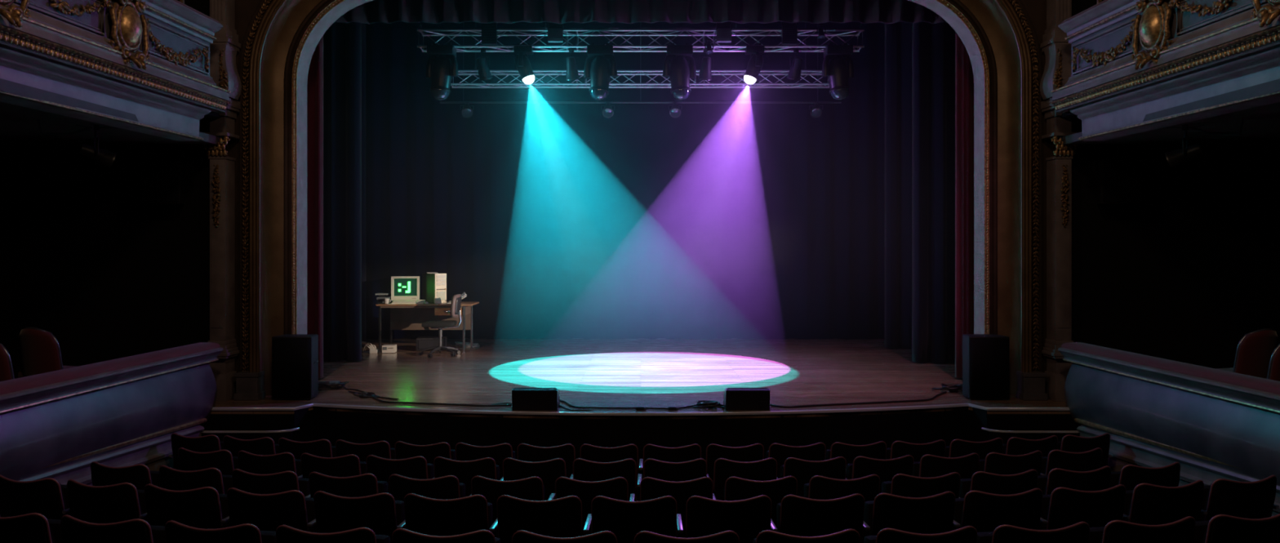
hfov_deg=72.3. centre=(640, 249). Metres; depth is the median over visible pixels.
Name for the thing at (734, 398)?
stage monitor
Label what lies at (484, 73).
stage light
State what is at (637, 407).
connector
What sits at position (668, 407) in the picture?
connector
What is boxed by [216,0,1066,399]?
arch
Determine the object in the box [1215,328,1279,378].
chair
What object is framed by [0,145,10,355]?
wall
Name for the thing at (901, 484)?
seat
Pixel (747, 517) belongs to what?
seat
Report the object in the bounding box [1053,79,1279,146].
balcony underside
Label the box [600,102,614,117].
lamp
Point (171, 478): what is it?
seat
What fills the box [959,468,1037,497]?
seat
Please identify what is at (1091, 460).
seat
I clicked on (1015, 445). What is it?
seat
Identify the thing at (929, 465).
seat
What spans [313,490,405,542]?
seat
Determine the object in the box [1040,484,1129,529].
seat
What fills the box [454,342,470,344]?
cable
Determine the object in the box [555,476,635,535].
seat
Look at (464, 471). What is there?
seat
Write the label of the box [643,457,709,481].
seat
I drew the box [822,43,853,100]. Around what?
light
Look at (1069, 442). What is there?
seat
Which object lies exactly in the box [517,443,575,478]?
seat
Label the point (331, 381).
junction box
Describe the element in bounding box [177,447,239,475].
seat
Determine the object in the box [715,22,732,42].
equipment box
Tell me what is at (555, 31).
equipment box
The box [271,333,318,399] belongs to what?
floor speaker
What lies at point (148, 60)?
balcony
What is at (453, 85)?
lighting truss
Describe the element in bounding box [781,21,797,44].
equipment box
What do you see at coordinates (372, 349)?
board
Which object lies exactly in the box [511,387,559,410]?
stage monitor
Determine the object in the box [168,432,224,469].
seat
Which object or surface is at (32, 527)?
seat
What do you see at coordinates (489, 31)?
equipment box
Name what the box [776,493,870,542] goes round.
seat
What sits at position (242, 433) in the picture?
step
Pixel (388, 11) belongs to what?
curtain
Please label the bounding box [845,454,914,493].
seat
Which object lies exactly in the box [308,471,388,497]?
seat
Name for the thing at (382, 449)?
seat
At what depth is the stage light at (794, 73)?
11.87 m
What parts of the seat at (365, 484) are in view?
tip seat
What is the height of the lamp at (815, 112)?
0.264 m
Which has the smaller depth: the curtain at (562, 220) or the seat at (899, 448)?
the seat at (899, 448)
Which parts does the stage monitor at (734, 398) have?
connector plate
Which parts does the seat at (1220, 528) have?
tip seat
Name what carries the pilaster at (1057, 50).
on the floor at (619, 372)
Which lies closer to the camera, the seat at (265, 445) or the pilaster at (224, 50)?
the seat at (265, 445)
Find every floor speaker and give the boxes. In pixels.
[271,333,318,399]
[962,333,1009,399]
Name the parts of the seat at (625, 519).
armrest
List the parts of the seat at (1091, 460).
tip seat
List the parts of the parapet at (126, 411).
moulding, velvet rail, rail moulding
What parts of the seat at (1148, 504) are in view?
tip seat, armrest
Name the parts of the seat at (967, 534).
tip seat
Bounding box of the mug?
[383,297,391,303]
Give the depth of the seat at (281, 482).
5.97 m
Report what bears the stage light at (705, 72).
hanging from the lighting truss at (704, 34)
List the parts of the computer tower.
panel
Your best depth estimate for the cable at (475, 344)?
14.03 m
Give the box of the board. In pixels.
[363,342,378,353]
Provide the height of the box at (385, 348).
0.111 m
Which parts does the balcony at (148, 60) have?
scroll frame, panel frame, scroll frame, moulding, panel frame, velvet rail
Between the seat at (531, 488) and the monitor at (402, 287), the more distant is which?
the monitor at (402, 287)
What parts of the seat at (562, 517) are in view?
armrest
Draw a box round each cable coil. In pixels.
[318,380,349,390]
[352,391,378,398]
[692,400,724,408]
[931,383,962,391]
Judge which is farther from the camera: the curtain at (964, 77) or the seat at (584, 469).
the curtain at (964, 77)
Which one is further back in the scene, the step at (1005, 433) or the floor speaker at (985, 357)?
the floor speaker at (985, 357)
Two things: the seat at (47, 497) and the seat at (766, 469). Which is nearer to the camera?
the seat at (47, 497)
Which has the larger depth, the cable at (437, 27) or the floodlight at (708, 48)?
the cable at (437, 27)
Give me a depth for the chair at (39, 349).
7.60 m
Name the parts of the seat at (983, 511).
tip seat, armrest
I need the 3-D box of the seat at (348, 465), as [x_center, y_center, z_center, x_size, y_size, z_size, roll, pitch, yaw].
[-2.381,2.011,6.972,0.538,0.852,0.388,0,0,8]
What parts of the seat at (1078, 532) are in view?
tip seat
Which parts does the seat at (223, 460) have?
tip seat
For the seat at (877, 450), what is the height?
0.852 m
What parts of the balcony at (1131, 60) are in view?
velvet rail, panel frame, moulding, scroll frame, panel frame, scroll frame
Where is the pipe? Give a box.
[440,22,841,103]
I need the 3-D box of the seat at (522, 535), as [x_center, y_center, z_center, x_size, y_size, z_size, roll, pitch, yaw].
[-0.322,1.711,4.169,0.538,0.852,0.388,0,0,1]
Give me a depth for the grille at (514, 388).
8.50 m
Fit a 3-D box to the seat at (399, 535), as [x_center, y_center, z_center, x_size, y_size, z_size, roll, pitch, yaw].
[-0.879,1.711,4.190,0.538,0.852,0.388,0,0,3]
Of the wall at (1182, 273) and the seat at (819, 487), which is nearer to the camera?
the seat at (819, 487)
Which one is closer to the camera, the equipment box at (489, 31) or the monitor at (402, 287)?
the equipment box at (489, 31)
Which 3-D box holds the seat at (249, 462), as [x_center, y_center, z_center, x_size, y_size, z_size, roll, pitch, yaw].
[-2.910,2.011,7.050,0.538,0.852,0.388,0,0,9]
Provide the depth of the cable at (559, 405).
8.44 m
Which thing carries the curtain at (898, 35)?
on the floor at (619, 372)
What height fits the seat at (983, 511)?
0.852 m
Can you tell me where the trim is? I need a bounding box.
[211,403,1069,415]
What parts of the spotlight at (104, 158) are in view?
spotlight arm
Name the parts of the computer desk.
leg, leg, rail, modesty panel, drawer, leg, leg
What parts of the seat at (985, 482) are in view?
tip seat, backrest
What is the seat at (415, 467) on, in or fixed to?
on the floor
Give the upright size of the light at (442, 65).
0.773 m
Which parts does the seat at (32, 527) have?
tip seat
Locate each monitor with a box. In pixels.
[391,275,419,300]
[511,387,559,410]
[723,387,769,410]
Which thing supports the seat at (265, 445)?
on the floor
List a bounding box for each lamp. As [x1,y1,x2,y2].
[459,102,474,117]
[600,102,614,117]
[668,102,682,117]
[808,102,823,117]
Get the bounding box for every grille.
[436,291,445,300]
[514,387,555,388]
[727,387,767,388]
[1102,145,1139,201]
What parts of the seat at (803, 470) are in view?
tip seat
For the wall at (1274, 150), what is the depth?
9.05 m
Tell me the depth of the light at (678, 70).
11.59 m
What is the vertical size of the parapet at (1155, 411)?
1.584 m
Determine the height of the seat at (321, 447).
0.852 m
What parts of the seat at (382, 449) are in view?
tip seat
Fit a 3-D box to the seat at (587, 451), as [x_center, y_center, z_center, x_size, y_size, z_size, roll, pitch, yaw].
[-0.236,2.040,7.447,0.538,0.852,0.388,0,0,1]
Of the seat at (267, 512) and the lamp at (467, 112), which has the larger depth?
the lamp at (467, 112)
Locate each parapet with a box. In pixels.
[0,342,222,516]
[1057,342,1279,516]
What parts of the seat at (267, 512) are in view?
tip seat, armrest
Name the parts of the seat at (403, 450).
tip seat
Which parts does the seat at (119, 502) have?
tip seat, armrest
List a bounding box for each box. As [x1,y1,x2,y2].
[329,380,339,383]
[382,344,396,352]
[415,336,446,351]
[481,22,497,44]
[546,22,563,42]
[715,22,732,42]
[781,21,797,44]
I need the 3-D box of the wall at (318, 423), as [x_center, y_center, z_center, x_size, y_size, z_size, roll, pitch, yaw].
[0.000,2.110,8.589,9.200,1.080,0.517,0,0,0]
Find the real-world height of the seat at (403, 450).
0.852 m
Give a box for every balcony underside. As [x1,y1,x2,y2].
[0,78,228,146]
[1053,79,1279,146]
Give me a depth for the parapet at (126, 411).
6.96 m
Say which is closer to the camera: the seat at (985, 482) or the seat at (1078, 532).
the seat at (1078, 532)
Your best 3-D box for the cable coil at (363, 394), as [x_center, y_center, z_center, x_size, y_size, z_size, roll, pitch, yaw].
[-2.876,1.527,9.188,0.270,0.046,0.202,0,0,0]
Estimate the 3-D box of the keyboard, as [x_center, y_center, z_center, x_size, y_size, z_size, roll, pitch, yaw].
[-3.505,0.786,13.235,0.470,0.055,0.170,0,0,-2]
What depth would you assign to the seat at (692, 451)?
7.27 m
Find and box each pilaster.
[201,0,241,401]
[1040,0,1078,401]
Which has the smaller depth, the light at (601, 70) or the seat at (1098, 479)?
the seat at (1098, 479)
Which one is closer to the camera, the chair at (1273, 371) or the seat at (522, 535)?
the seat at (522, 535)
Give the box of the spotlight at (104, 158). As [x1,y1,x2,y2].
[36,119,116,169]
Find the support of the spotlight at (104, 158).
attached to the balcony underside at (19, 126)
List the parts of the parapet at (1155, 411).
rail moulding, velvet rail, moulding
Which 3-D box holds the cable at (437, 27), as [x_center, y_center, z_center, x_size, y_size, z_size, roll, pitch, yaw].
[-0.001,-3.001,11.930,6.005,0.046,0.077,0,0,0]
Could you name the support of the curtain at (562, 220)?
on the floor at (619, 372)
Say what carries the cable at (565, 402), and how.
on the floor at (619, 372)
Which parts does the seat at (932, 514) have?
tip seat, armrest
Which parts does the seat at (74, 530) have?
tip seat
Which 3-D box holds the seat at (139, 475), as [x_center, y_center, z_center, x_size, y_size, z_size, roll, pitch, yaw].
[-3.668,1.931,6.354,0.589,0.852,0.388,0,0,12]
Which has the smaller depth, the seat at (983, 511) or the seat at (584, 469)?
the seat at (983, 511)
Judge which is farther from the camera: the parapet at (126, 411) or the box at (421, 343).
the box at (421, 343)
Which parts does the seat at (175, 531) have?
tip seat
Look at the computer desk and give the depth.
13.68 m
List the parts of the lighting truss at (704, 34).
frame, frame, frame, frame, frame, frame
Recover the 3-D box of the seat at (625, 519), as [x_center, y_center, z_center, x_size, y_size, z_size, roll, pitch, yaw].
[-0.011,1.817,5.116,0.538,0.852,0.388,0,0,0]
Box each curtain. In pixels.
[306,35,323,378]
[323,22,361,361]
[334,0,946,23]
[365,21,884,338]
[884,21,911,348]
[911,21,955,363]
[955,31,973,377]
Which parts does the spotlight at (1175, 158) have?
spotlight arm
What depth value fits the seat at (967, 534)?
4.04 m
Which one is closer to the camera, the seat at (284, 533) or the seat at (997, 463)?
the seat at (284, 533)
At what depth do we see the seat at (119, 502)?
5.26 m
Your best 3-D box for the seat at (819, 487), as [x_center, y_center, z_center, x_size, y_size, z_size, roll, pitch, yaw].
[1.386,1.931,6.021,0.538,0.852,0.388,0,0,-4]
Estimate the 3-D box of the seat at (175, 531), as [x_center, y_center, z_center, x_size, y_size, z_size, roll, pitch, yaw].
[-1.990,1.711,4.291,0.538,0.852,0.388,0,0,7]
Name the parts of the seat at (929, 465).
tip seat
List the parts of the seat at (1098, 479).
tip seat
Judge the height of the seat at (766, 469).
0.852 m
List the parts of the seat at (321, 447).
tip seat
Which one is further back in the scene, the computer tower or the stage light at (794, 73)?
the computer tower
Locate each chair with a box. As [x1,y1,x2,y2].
[0,342,14,381]
[17,326,77,377]
[418,293,462,357]
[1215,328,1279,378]
[1266,343,1279,381]
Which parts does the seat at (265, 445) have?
tip seat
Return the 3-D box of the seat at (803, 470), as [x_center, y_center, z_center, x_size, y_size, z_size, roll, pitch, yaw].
[1.357,2.011,6.867,0.538,0.852,0.388,0,0,-4]
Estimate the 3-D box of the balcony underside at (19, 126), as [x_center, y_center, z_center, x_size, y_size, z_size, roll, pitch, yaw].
[-5.450,-1.110,5.825,2.300,0.080,6.650,0,0,0]
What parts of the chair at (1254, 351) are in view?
seat, frame, backrest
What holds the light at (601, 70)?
hanging from the lighting truss at (704, 34)
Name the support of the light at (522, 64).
hanging from the lighting truss at (704, 34)
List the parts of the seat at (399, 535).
tip seat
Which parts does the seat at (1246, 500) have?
tip seat, armrest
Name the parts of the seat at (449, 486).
tip seat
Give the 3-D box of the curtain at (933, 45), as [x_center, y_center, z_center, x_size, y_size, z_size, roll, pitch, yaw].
[4.760,-1.258,11.895,2.092,5.585,0.164,0,0,3]
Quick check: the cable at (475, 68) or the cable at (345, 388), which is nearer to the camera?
the cable at (345, 388)
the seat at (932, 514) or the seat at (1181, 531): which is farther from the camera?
the seat at (932, 514)
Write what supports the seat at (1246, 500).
on the floor
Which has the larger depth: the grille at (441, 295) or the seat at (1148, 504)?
the grille at (441, 295)
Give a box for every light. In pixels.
[426,43,457,100]
[513,43,534,84]
[583,43,617,100]
[662,43,696,100]
[743,43,764,84]
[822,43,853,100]
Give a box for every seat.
[0,474,71,519]
[0,512,62,542]
[60,514,166,542]
[66,479,148,523]
[90,461,160,489]
[144,483,230,528]
[159,465,233,493]
[164,520,276,542]
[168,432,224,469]
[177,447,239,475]
[223,435,279,456]
[226,487,316,532]
[231,468,311,497]
[237,449,302,478]
[275,524,390,542]
[278,437,336,459]
[300,452,367,478]
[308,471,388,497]
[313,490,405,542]
[335,439,395,461]
[366,454,434,493]
[388,473,471,501]
[391,528,500,542]
[394,440,456,463]
[404,493,497,537]
[433,456,503,496]
[455,442,515,479]
[471,475,555,524]
[497,494,591,542]
[502,457,573,500]
[511,529,617,542]
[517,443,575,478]
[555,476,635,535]
[573,457,641,501]
[579,443,643,499]
[591,495,683,542]
[633,529,739,542]
[640,476,715,537]
[643,443,701,462]
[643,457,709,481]
[685,494,777,542]
[706,443,764,482]
[713,457,777,500]
[724,475,797,527]
[752,528,860,542]
[765,442,826,478]
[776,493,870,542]
[780,456,847,497]
[804,474,879,520]
[825,440,886,477]
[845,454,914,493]
[863,490,960,536]
[863,525,977,542]
[881,471,960,497]
[885,439,946,461]
[912,453,979,478]
[944,437,1003,459]
[953,488,1047,532]
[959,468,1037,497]
[977,449,1045,475]
[977,521,1089,542]
[1001,435,1057,456]
[1036,465,1111,494]
[1040,447,1102,475]
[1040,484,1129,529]
[1057,432,1112,467]
[1088,515,1195,542]
[1109,461,1180,490]
[1122,480,1207,524]
[1193,513,1279,542]
[1199,475,1279,520]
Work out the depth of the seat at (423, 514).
4.98 m
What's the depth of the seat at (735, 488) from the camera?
5.81 m
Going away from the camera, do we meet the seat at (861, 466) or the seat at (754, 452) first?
the seat at (861, 466)
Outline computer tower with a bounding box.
[422,273,446,303]
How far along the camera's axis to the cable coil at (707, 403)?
8.54 m
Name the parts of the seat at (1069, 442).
tip seat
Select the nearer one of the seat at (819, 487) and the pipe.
the seat at (819, 487)
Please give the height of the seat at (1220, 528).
0.852 m
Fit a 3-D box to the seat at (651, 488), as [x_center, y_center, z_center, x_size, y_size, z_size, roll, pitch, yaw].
[0.264,1.931,5.968,0.538,0.852,0.388,0,0,-1]
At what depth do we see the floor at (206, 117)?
8.91 m
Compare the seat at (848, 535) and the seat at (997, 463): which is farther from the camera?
the seat at (997, 463)
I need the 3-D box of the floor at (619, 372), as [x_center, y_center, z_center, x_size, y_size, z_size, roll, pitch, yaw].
[0.000,1.580,11.965,13.200,0.060,7.270,0,0,0]
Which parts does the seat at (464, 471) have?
tip seat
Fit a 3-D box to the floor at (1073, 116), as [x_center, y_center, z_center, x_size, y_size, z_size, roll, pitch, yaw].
[5.450,-1.390,5.825,2.300,0.080,6.650,0,0,0]
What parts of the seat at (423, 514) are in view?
tip seat, armrest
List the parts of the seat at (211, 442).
tip seat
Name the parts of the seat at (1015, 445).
tip seat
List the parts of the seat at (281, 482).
backrest, tip seat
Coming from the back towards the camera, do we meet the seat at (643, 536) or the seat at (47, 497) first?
the seat at (47, 497)
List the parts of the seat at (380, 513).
tip seat, armrest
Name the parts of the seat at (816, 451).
tip seat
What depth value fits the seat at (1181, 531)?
4.17 m
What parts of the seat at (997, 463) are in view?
tip seat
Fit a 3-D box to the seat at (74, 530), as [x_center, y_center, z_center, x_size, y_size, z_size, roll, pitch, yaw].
[-2.542,1.711,4.370,0.538,0.852,0.388,0,0,9]
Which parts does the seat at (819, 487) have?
tip seat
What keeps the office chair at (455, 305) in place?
on the floor at (619, 372)
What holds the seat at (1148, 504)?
on the floor
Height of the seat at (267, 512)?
0.852 m
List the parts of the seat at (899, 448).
tip seat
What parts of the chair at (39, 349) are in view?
backrest, frame, seat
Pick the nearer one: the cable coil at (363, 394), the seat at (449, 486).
the seat at (449, 486)
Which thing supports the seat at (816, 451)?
on the floor
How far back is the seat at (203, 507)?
5.16 m
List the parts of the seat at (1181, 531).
tip seat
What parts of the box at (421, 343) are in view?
plate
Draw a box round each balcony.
[0,0,231,141]
[1050,0,1279,141]
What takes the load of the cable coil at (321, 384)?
on the floor at (619, 372)
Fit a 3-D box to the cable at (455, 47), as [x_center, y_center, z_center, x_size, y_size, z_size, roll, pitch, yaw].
[-0.001,-2.765,11.940,5.203,0.030,0.060,0,0,0]
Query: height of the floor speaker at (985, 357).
0.655 m
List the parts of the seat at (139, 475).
tip seat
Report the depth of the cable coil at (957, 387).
9.52 m
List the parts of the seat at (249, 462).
tip seat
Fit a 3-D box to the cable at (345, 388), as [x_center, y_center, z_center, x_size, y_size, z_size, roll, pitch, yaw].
[-2.886,1.541,9.362,1.013,0.016,0.082,0,0,44]
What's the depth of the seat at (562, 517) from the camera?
4.96 m
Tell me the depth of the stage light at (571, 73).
11.87 m
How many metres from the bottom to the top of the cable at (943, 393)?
0.020 m
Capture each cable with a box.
[345,388,398,399]
[347,390,511,406]
[431,26,854,28]
[454,47,825,48]
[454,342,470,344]
[465,342,479,347]
[474,22,477,72]
[559,404,591,410]
[560,400,697,408]
[769,391,946,407]
[804,22,807,72]
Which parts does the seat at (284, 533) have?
tip seat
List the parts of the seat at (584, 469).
armrest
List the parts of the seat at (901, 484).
tip seat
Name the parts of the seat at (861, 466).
tip seat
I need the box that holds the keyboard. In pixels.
[391,299,425,303]
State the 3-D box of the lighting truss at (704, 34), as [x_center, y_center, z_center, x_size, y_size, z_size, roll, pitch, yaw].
[0.000,-2.845,11.930,6.012,0.254,0.292,0,0,0]
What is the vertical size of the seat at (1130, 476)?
0.852 m
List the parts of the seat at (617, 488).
armrest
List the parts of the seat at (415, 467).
tip seat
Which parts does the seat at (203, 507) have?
tip seat, armrest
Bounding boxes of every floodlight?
[704,39,713,54]
[816,23,825,39]
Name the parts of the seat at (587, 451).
backrest, armrest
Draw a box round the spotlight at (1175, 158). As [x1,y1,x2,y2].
[1164,119,1244,169]
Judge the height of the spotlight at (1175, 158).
0.384 m
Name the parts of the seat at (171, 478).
tip seat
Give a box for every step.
[201,426,299,444]
[981,426,1079,444]
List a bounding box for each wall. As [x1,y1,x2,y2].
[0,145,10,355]
[10,0,215,378]
[200,406,1081,501]
[1066,0,1270,368]
[1270,145,1279,343]
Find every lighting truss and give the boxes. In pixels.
[417,28,864,52]
[450,70,829,88]
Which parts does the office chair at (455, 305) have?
leg, leg, seat, leg, leg, backrest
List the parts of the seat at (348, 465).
tip seat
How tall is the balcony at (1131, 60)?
1.175 m
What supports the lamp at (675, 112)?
attached to the pipe
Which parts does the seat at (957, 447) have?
tip seat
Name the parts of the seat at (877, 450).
tip seat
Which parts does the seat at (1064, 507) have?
tip seat, armrest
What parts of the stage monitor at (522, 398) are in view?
connector plate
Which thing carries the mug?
on the computer desk
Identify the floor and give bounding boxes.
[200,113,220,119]
[210,337,1070,418]
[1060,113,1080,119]
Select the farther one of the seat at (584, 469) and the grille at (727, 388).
the grille at (727, 388)
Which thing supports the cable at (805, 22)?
hanging from the ceiling
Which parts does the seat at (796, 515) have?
tip seat, armrest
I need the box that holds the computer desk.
[375,301,479,353]
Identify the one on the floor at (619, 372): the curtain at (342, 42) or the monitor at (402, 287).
the curtain at (342, 42)
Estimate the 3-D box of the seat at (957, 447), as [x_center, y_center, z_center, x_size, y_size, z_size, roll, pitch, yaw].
[2.892,2.040,7.668,0.538,0.852,0.388,0,0,-9]
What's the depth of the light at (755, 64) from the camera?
11.73 m
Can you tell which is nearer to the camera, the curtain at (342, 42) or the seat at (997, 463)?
the seat at (997, 463)
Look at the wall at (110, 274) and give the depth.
9.12 m
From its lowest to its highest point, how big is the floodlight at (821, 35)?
0.199 m
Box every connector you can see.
[635,406,646,409]
[667,406,679,409]
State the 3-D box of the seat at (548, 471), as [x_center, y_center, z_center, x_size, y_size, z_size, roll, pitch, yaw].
[-0.782,2.011,6.833,0.538,0.852,0.388,0,0,3]
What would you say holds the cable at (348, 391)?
on the floor at (619, 372)
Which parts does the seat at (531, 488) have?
armrest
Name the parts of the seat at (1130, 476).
tip seat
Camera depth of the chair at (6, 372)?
6.70 m
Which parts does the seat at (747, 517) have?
armrest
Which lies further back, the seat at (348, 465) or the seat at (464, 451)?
the seat at (464, 451)
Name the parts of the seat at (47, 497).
tip seat, armrest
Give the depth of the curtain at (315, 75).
10.43 m

